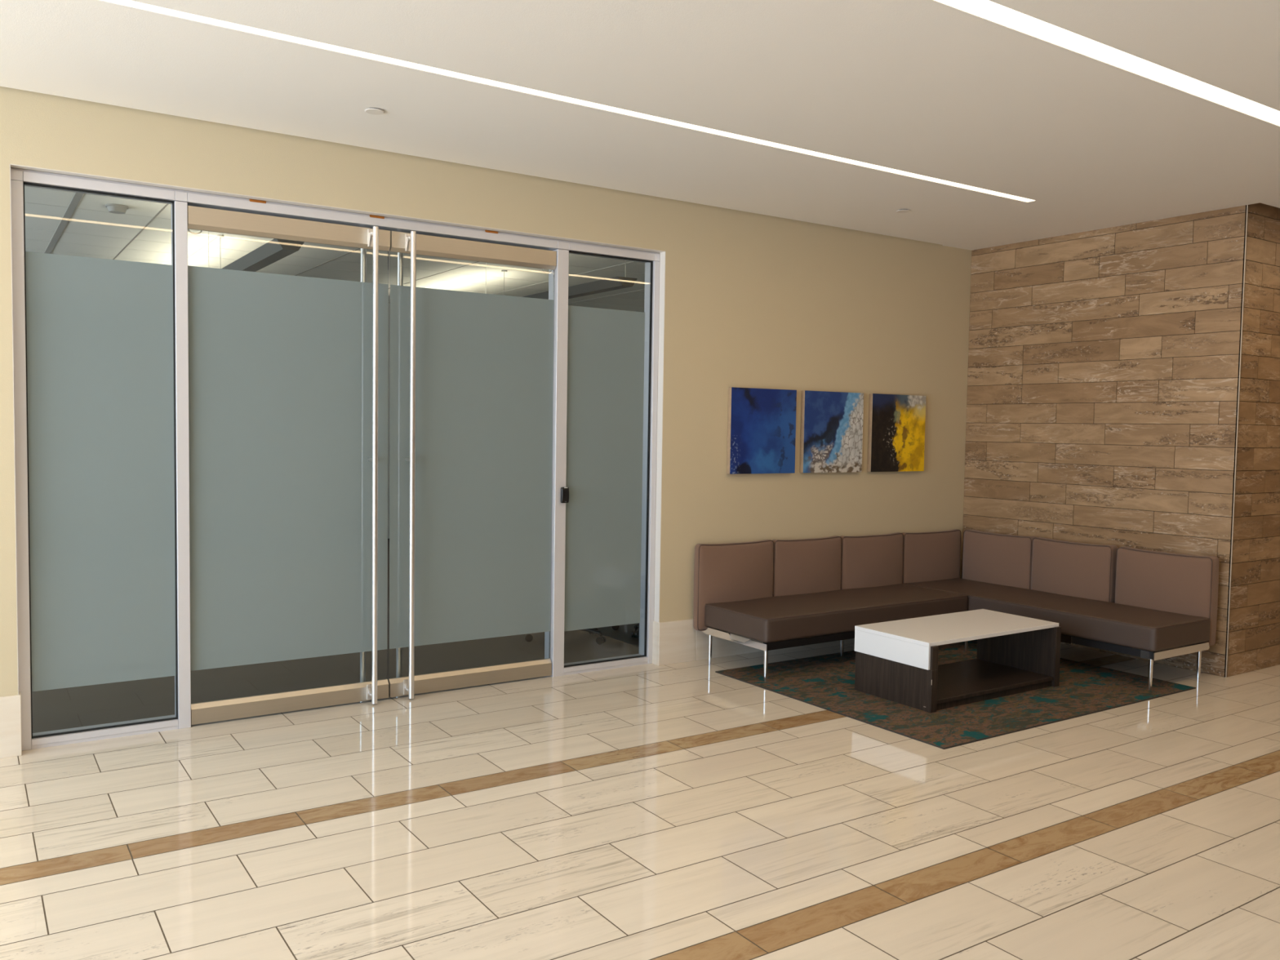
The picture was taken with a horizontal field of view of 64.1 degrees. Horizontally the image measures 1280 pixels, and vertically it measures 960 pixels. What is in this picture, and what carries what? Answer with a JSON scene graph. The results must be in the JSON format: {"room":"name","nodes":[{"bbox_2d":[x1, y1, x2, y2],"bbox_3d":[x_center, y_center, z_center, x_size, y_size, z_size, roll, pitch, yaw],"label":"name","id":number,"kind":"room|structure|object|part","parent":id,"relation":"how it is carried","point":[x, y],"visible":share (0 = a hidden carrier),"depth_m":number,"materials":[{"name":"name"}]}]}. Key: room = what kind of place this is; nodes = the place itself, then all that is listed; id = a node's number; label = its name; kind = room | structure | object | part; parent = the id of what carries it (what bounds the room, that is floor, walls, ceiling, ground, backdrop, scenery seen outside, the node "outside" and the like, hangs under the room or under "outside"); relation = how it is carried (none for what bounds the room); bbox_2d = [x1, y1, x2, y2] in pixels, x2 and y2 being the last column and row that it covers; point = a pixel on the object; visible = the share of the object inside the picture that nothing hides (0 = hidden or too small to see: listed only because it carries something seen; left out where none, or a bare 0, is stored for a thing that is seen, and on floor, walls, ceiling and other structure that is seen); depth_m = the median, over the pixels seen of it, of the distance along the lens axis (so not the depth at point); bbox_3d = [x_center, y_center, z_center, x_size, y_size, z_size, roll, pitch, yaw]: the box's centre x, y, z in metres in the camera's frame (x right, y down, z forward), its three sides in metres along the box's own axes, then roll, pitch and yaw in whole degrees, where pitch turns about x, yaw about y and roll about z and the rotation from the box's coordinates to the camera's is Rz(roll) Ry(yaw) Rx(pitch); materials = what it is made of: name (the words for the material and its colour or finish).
{"room":"lobby","nodes":[
{"label":"lobby","id":0,"kind":"room"},
{"bbox_2d":[187,301,390,548],"bbox_3d":[-3.558,-0.556,9.208,12.900,3.200,7.900,-1,4,-34],"label":"wall","id":1,"kind":"structure","parent":0,"point":[388,370],"depth_m":13.91,"materials":[{"name":"paint"}]},
{"bbox_2d":[24,186,644,312],"bbox_3d":[-3.505,-2.173,9.084,12.700,0.056,7.800,-1,4,-34],"label":"ceiling","id":2,"kind":"structure","parent":0,"point":[58,222],"depth_m":10.02,"materials":[{"name":"tile"}]},
{"bbox_2d":[105,203,128,213],"bbox_3d":[-3.994,-2.068,7.801,0.156,0.050,0.156,-1,4,-34],"label":"smoke detector","id":3,"kind":"object","parent":2,"relation":"attached to","point":[113,208],"visible":1,"depth_m":7.75,"materials":[{"name":"white plastic"}]},
{"bbox_2d":[187,234,223,301],"bbox_3d":[-4.344,-2.009,9.960,0.170,0.400,2.430,-1,4,-34],"label":"pendant light","id":4,"kind":"object","parent":2,"relation":"hanging from","point":[218,235],"visible":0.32,"depth_m":8.97,"materials":[{"name":"grey metal"}]},
{"bbox_2d":[208,231,304,271],"bbox_3d":[-2.759,-1.738,7.104,0.170,0.600,2.440,-1,4,-34],"label":"pendant light","id":5,"kind":"object","parent":2,"relation":"hanging from","point":[275,250],"visible":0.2,"depth_m":6.45,"materials":[{"name":"grey metal"}]},
{"bbox_2d":[501,270,506,295],"bbox_3d":[-2.080,-2.063,11.720,0.170,0.400,2.410,-1,4,-34],"label":"pendant light","id":6,"kind":"object","parent":2,"relation":"hanging from","point":[501,270],"visible":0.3,"depth_m":10.74,"materials":[{"name":"grey metal"}]},
{"bbox_2d":[522,291,548,299],"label":"wall","id":7,"kind":"structure","parent":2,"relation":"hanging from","point":[543,295],"depth_m":8.40,"materials":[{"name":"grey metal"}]},
{"bbox_2d":[568,260,637,298],"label":"pendant light","id":8,"kind":"object","parent":2,"relation":"hanging from","point":[599,286],"depth_m":7.64,"materials":[{"name":"grey metal"}]},
{"bbox_2d":[31,538,639,733],"bbox_3d":[-3.549,1.070,9.239,12.700,0.050,7.825,-1,4,-34],"label":"floor","id":9,"kind":"structure","parent":0,"point":[54,709],"depth_m":6.32,"materials":[{"name":"carpet"}]},
{"bbox_2d":[524,627,605,644],"bbox_3d":[-0.536,0.669,7.510,0.599,1.019,0.582,-1,4,-34],"label":"office chair","id":10,"kind":"object","parent":9,"relation":"on","point":[600,640],"visible":0.1,"depth_m":7.42,"materials":[{"name":"black metal"}]},
{"bbox_3d":[-0.398,1.094,7.451,0.249,0.059,0.032,2,3,24],"label":"leg","id":11,"kind":"part","parent":10,"relation":"part of","materials":[{"name":"silver metal"}]},
{"bbox_2d":[597,622,639,647],"bbox_3d":[0.126,1.146,8.351,1.370,0.004,1.780,-1,4,-34],"label":"chair mat","id":12,"kind":"object","parent":9,"relation":"on","point":[623,633],"visible":0.02,"depth_m":7.77,"materials":[{"name":"black plastic"}]},
{"bbox_2d":[612,622,639,638],"bbox_3d":[0.113,0.658,7.852,0.587,1.019,0.606,-1,4,-34],"label":"office chair","id":13,"kind":"object","parent":12,"relation":"on","point":[634,633],"visible":0.09,"depth_m":7.61,"materials":[{"name":"black metal"}]},
{"bbox_2d":[0,86,971,696],"bbox_3d":[-1.865,-0.415,5.471,11.371,3.353,0.200,-1,4,-34],"label":"wall","id":14,"kind":"structure","parent":0,"point":[754,300],"depth_m":6.86,"materials":[{"name":"beige paint"}]},
{"bbox_2d":[0,691,22,758],"bbox_3d":[-4.737,1.173,3.557,4.420,0.285,0.077,-1,4,-34],"label":"baseboard","id":15,"kind":"structure","parent":14,"relation":"attached to","point":[11,745],"depth_m":4.73,"materials":[{"name":"stone"}]},
{"bbox_2d":[22,182,177,738],"bbox_3d":[-2.613,-0.079,4.980,0.645,2.613,0.020,-1,4,-34],"label":"window","id":16,"kind":"structure","parent":14,"relation":"in","point":[100,333],"depth_m":4.97,"materials":[{"name":"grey glass"}]},
{"bbox_2d":[187,205,390,724],"bbox_3d":[-1.864,-0.067,5.493,1.046,2.635,0.231,-1,4,-34],"label":"door","id":17,"kind":"structure","parent":14,"relation":"in","point":[288,374],"depth_m":5.46,"materials":[{"name":"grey glass"}]},
{"bbox_3d":[-1.843,-1.328,5.426,1.046,0.110,0.054,-1,4,-34],"label":"rail","id":18,"kind":"part","parent":17,"relation":"part of","materials":[{"name":"beige metal"}]},
{"bbox_3d":[-1.882,1.198,5.555,1.046,0.102,0.054,-1,4,-34],"label":"rail","id":19,"kind":"part","parent":17,"relation":"part of","materials":[{"name":"beige metal"}]},
{"bbox_3d":[-1.574,-0.078,5.806,0.031,2.634,0.031,-1,4,-34],"label":"handle","id":20,"kind":"part","parent":17,"relation":"part of","materials":[{"name":"silver metal"}]},
{"bbox_3d":[-1.463,-0.068,5.640,0.031,2.634,0.031,-1,4,-34],"label":"handle","id":21,"kind":"part","parent":17,"relation":"part of","materials":[{"name":"silver metal"}]},
{"bbox_3d":[-1.863,-0.062,5.491,1.042,2.465,0.010,-1,4,-34],"label":"glass","id":22,"kind":"part","parent":17,"relation":"part of","materials":[{"name":"glass"}]},
{"bbox_2d":[9,164,665,751],"bbox_3d":[-1.431,-0.107,5.800,3.626,2.717,0.116,-1,4,-34],"label":"frame","id":23,"kind":"object","parent":14,"relation":"attached to","point":[182,199],"visible":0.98,"depth_m":5.20,"materials":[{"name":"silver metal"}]},
{"bbox_2d":[387,231,556,698],"bbox_3d":[-0.986,-0.083,6.077,1.048,2.635,0.231,-1,4,-34],"label":"door","id":24,"kind":"structure","parent":14,"relation":"in","point":[472,373],"depth_m":6.04,"materials":[{"name":"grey glass"}]},
{"bbox_3d":[-1.395,-0.081,5.925,0.031,2.634,0.031,-1,4,-34],"label":"handle","id":25,"kind":"part","parent":24,"relation":"part of","materials":[{"name":"silver metal"}]},
{"bbox_3d":[-1.284,-0.071,5.759,0.031,2.634,0.031,-1,4,-34],"label":"handle","id":26,"kind":"part","parent":24,"relation":"part of","materials":[{"name":"silver metal"}]},
{"bbox_3d":[-1.004,1.182,6.139,1.048,0.102,0.054,-1,4,-34],"label":"rail","id":27,"kind":"part","parent":24,"relation":"part of","materials":[{"name":"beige metal"}]},
{"bbox_3d":[-0.965,-1.344,6.011,1.048,0.110,0.054,-1,4,-34],"label":"rail","id":28,"kind":"part","parent":24,"relation":"part of","materials":[{"name":"beige metal"}]},
{"bbox_3d":[-0.985,-0.078,6.075,1.044,2.465,0.010,-1,4,-34],"label":"glass","id":29,"kind":"part","parent":24,"relation":"part of","materials":[{"name":"glass"}]},
{"bbox_2d":[560,487,568,502],"bbox_3d":[-0.469,0.094,6.370,0.053,0.100,0.026,-1,4,-34],"label":"card reader","id":30,"kind":"object","parent":14,"relation":"attached to","point":[564,491],"visible":1,"depth_m":6.36,"materials":[{"name":"black plastic"}]},
{"bbox_2d":[564,250,653,666],"bbox_3d":[-0.208,-0.123,6.582,0.643,2.613,0.020,-1,4,-34],"label":"window","id":31,"kind":"structure","parent":14,"relation":"in","point":[606,346],"depth_m":6.57,"materials":[{"name":"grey glass"}]},
{"bbox_2d":[652,618,763,665],"bbox_3d":[1.366,1.062,7.621,3.029,0.285,0.077,-1,4,-34],"label":"baseboard","id":32,"kind":"structure","parent":14,"relation":"attached to","point":[674,642],"depth_m":6.87,"materials":[{"name":"stone"}]},
{"bbox_2d":[726,386,796,474],"bbox_3d":[0.855,-0.341,7.144,0.592,0.592,0.038,-1,4,-34],"label":"picture","id":33,"kind":"object","parent":14,"relation":"attached to","point":[762,422],"visible":1,"depth_m":7.11,"materials":[{"name":"plastic"}]},
{"bbox_2d":[800,390,863,472],"bbox_3d":[1.415,-0.352,7.516,0.592,0.592,0.038,-1,4,-34],"label":"picture","id":34,"kind":"object","parent":14,"relation":"attached to","point":[832,422],"visible":1,"depth_m":7.49,"materials":[{"name":"plastic"}]},
{"bbox_2d":[866,393,925,471],"bbox_3d":[1.988,-0.362,7.898,0.592,0.592,0.038,-1,4,-34],"label":"picture","id":35,"kind":"object","parent":14,"relation":"attached to","point":[896,422],"visible":1,"depth_m":7.87,"materials":[{"name":"plastic"}]},
{"bbox_2d":[0,638,1279,959],"bbox_3d":[2.744,1.465,2.956,16.200,0.001,9.520,-1,4,-34],"label":"floor","id":36,"kind":"structure","parent":0,"point":[683,811],"depth_m":3.99,"materials":[{"name":"beige tile"}]},
{"bbox_2d":[715,640,1195,749],"bbox_3d":[1.977,1.268,6.486,2.355,0.008,1.844,-1,4,-34],"label":"area rug","id":37,"kind":"object","parent":36,"relation":"on","point":[825,682],"visible":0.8,"depth_m":6.04,"materials":[{"name":"carpet"}]},
{"bbox_2d":[854,608,1061,712],"bbox_3d":[1.950,1.080,6.251,1.195,0.392,0.584,-1,4,-34],"label":"coffee table","id":38,"kind":"object","parent":37,"relation":"on","point":[896,661],"visible":1,"depth_m":6.12,"materials":[{"name":"white laminate"}]},
{"bbox_3d":[1.482,1.098,5.941,0.048,0.372,0.584,-1,4,-34],"label":"panel","id":39,"kind":"part","parent":38,"relation":"part of","materials":[{"name":"brown wood"}]},
{"bbox_2d":[936,658,1053,704],"bbox_3d":[1.950,1.224,6.265,1.086,0.022,0.576,-1,4,-34],"label":"shelf","id":40,"kind":"object","parent":38,"relation":"attached to","point":[961,682],"depth_m":6.25,"materials":[{"name":"brown wood"}]},
{"bbox_3d":[2.427,1.081,6.569,0.048,0.372,0.584,-1,4,-34],"label":"panel","id":41,"kind":"part","parent":38,"relation":"part of","materials":[{"name":"brown wood"}]},
{"bbox_2d":[693,528,1218,689],"bbox_3d":[2.067,0.859,6.763,2.734,0.800,2.096,-1,4,-34],"label":"sectional sofa","id":42,"kind":"object","parent":36,"relation":"on","point":[777,593],"visible":0.97,"depth_m":7.06,"materials":[{"name":"brown leather"}]},
{"bbox_3d":[0.470,1.130,6.841,0.025,0.201,0.025,-1,4,-34],"label":"leg","id":43,"kind":"part","parent":42,"relation":"part of","materials":[{"name":"silver metal"}]},
{"bbox_2d":[693,539,773,631],"bbox_3d":[0.661,0.718,7.008,0.670,0.587,0.116,-1,4,-34],"label":"cushion","id":44,"kind":"object","parent":42,"relation":"on","point":[741,571],"depth_m":6.91,"materials":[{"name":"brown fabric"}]},
{"bbox_3d":[0.605,1.021,6.599,0.010,0.046,0.660,-1,4,-34],"label":"plate","id":45,"kind":"part","parent":42,"relation":"part of","materials":[{"name":"silver metal"}]},
{"bbox_3d":[0.644,1.018,6.542,0.006,0.032,0.203,-1,4,-34],"label":"plate","id":46,"kind":"part","parent":42,"relation":"part of","materials":[{"name":"silver metal"}]},
{"bbox_3d":[0.784,1.155,6.362,0.025,0.194,0.025,-1,4,-34],"label":"leg","id":47,"kind":"part","parent":42,"relation":"part of","materials":[{"name":"silver metal"}]},
{"bbox_3d":[1.663,1.003,7.284,2.510,0.047,0.602,-1,4,-34],"label":"seat frame","id":48,"kind":"part","parent":42,"relation":"part of","materials":[{"name":"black metal"}]},
{"bbox_2d":[772,535,840,596],"bbox_3d":[1.211,0.709,7.379,0.663,0.583,0.109,-1,4,-34],"label":"cushion","id":49,"kind":"object","parent":42,"relation":"on","point":[802,566],"depth_m":7.31,"materials":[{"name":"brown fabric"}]},
{"bbox_3d":[1.400,0.903,7.111,1.914,0.161,0.645,-1,4,-34],"label":"seat","id":50,"kind":"part","parent":42,"relation":"part of","materials":[{"name":"brown leather"}]},
{"bbox_3d":[1.406,1.127,7.108,0.025,0.194,0.025,-1,4,-34],"label":"leg","id":51,"kind":"part","parent":42,"relation":"part of","materials":[{"name":"silver metal"}]},
{"bbox_2d":[840,532,902,589],"bbox_3d":[1.764,0.702,7.742,0.665,0.579,0.117,-1,4,-34],"label":"cushion","id":52,"kind":"object","parent":42,"relation":"on","point":[874,561],"depth_m":7.67,"materials":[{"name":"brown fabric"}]},
{"bbox_2d":[902,528,960,583],"bbox_3d":[2.319,0.693,8.117,0.681,0.575,0.110,-1,4,-34],"label":"cushion","id":53,"kind":"object","parent":42,"relation":"on","point":[934,556],"depth_m":8.04,"materials":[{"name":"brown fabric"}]},
{"bbox_3d":[2.348,1.129,7.348,0.025,0.194,0.025,-1,4,-34],"label":"leg","id":54,"kind":"part","parent":42,"relation":"part of","materials":[{"name":"silver metal"}]},
{"bbox_2d":[962,529,1035,589],"bbox_3d":[2.795,0.708,7.995,0.152,0.588,0.638,-1,4,-34],"label":"cushion","id":55,"kind":"object","parent":42,"relation":"on","point":[988,557],"depth_m":7.91,"materials":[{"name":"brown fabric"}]},
{"bbox_3d":[2.854,0.919,7.248,0.653,0.161,2.023,-1,4,-34],"label":"seat","id":56,"kind":"part","parent":42,"relation":"part of","materials":[{"name":"brown leather"}]},
{"bbox_3d":[2.812,1.050,6.755,0.008,0.050,0.090,-1,4,-34],"label":"joining plate","id":57,"kind":"part","parent":42,"relation":"part of","materials":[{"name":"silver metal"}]},
{"bbox_2d":[1031,537,1118,603],"bbox_3d":[3.150,0.741,7.464,0.150,0.588,0.647,-1,4,-34],"label":"cushion","id":58,"kind":"object","parent":42,"relation":"on","point":[1084,571],"depth_m":7.37,"materials":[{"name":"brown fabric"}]},
{"bbox_3d":[2.858,1.024,7.237,0.603,0.047,1.946,-1,4,-34],"label":"seat frame","id":59,"kind":"part","parent":42,"relation":"part of","materials":[{"name":"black metal"}]},
{"bbox_3d":[3.116,1.077,6.300,0.008,0.048,0.055,-1,4,-34],"label":"joining plate","id":60,"kind":"part","parent":42,"relation":"part of","materials":[{"name":"black metal"}]},
{"bbox_3d":[3.146,1.196,6.294,0.025,0.194,0.025,-1,4,-34],"label":"leg","id":61,"kind":"part","parent":42,"relation":"part of","materials":[{"name":"silver metal"}]},
{"bbox_2d":[1115,546,1218,646],"bbox_3d":[3.530,0.776,6.894,0.151,0.588,0.668,-1,4,-34],"label":"cushion","id":62,"kind":"object","parent":42,"relation":"on","point":[1184,584],"depth_m":6.79,"materials":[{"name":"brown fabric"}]},
{"bbox_3d":[3.409,1.075,6.422,0.647,0.048,0.008,-1,4,-34],"label":"plate","id":63,"kind":"part","parent":42,"relation":"part of","materials":[{"name":"silver metal"}]},
{"bbox_3d":[3.620,1.191,6.615,0.025,0.201,0.025,-1,4,-34],"label":"leg","id":64,"kind":"part","parent":42,"relation":"part of","materials":[{"name":"silver metal"}]},
{"bbox_2d":[0,0,1279,250],"bbox_3d":[2.662,-1.766,2.991,16.200,0.340,9.200,-1,4,-34],"label":"ceiling","id":65,"kind":"structure","parent":0,"point":[930,88],"depth_m":4.50,"materials":[{"name":"white paint"}]},
{"bbox_2d":[364,107,384,115],"bbox_3d":[-1.257,-1.747,4.835,0.092,0.010,0.092,-1,4,-34],"label":"sprinkler cover","id":66,"kind":"object","parent":65,"relation":"attached to","point":[371,110],"visible":1,"depth_m":4.83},
{"bbox_2d":[99,0,1035,202],"bbox_3d":[-1.459,-1.752,3.883,9.526,0.090,0.066,-1,4,-34],"label":"ceiling light","id":67,"kind":"object","parent":65,"relation":"attached to","point":[130,3],"visible":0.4,"depth_m":4.49,"materials":[{"name":"white plastic"}]},
{"bbox_2d":[896,208,910,213],"bbox_3d":[1.762,-1.802,6.837,0.092,0.010,0.092,-1,4,-34],"label":"sprinkler cover","id":68,"kind":"object","parent":65,"relation":"attached to","point":[902,211],"visible":1,"depth_m":6.82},
{"bbox_2d":[933,0,1279,126],"bbox_3d":[1.489,-1.699,3.762,14.298,0.090,0.113,-1,4,-34],"label":"ceiling light","id":69,"kind":"object","parent":65,"relation":"attached to","point":[988,10],"visible":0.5,"depth_m":4.00,"materials":[{"name":"white plastic"}]},
{"bbox_2d":[960,202,1279,676],"bbox_3d":[5.400,-0.476,8.904,5.129,3.353,2.142,-1,4,-34],"label":"wall","id":70,"kind":"structure","parent":0,"point":[1102,398],"depth_m":7.12,"materials":[{"name":"brown wood"}]},
{"bbox_2d":[1225,204,1248,677],"bbox_3d":[3.859,-0.333,6.597,0.006,3.253,0.006,-1,4,-34],"label":"trim","id":71,"kind":"structure","parent":70,"relation":"attached to","point":[1246,205],"depth_m":6.60,"materials":[{"name":"silver metal"}]}
]}

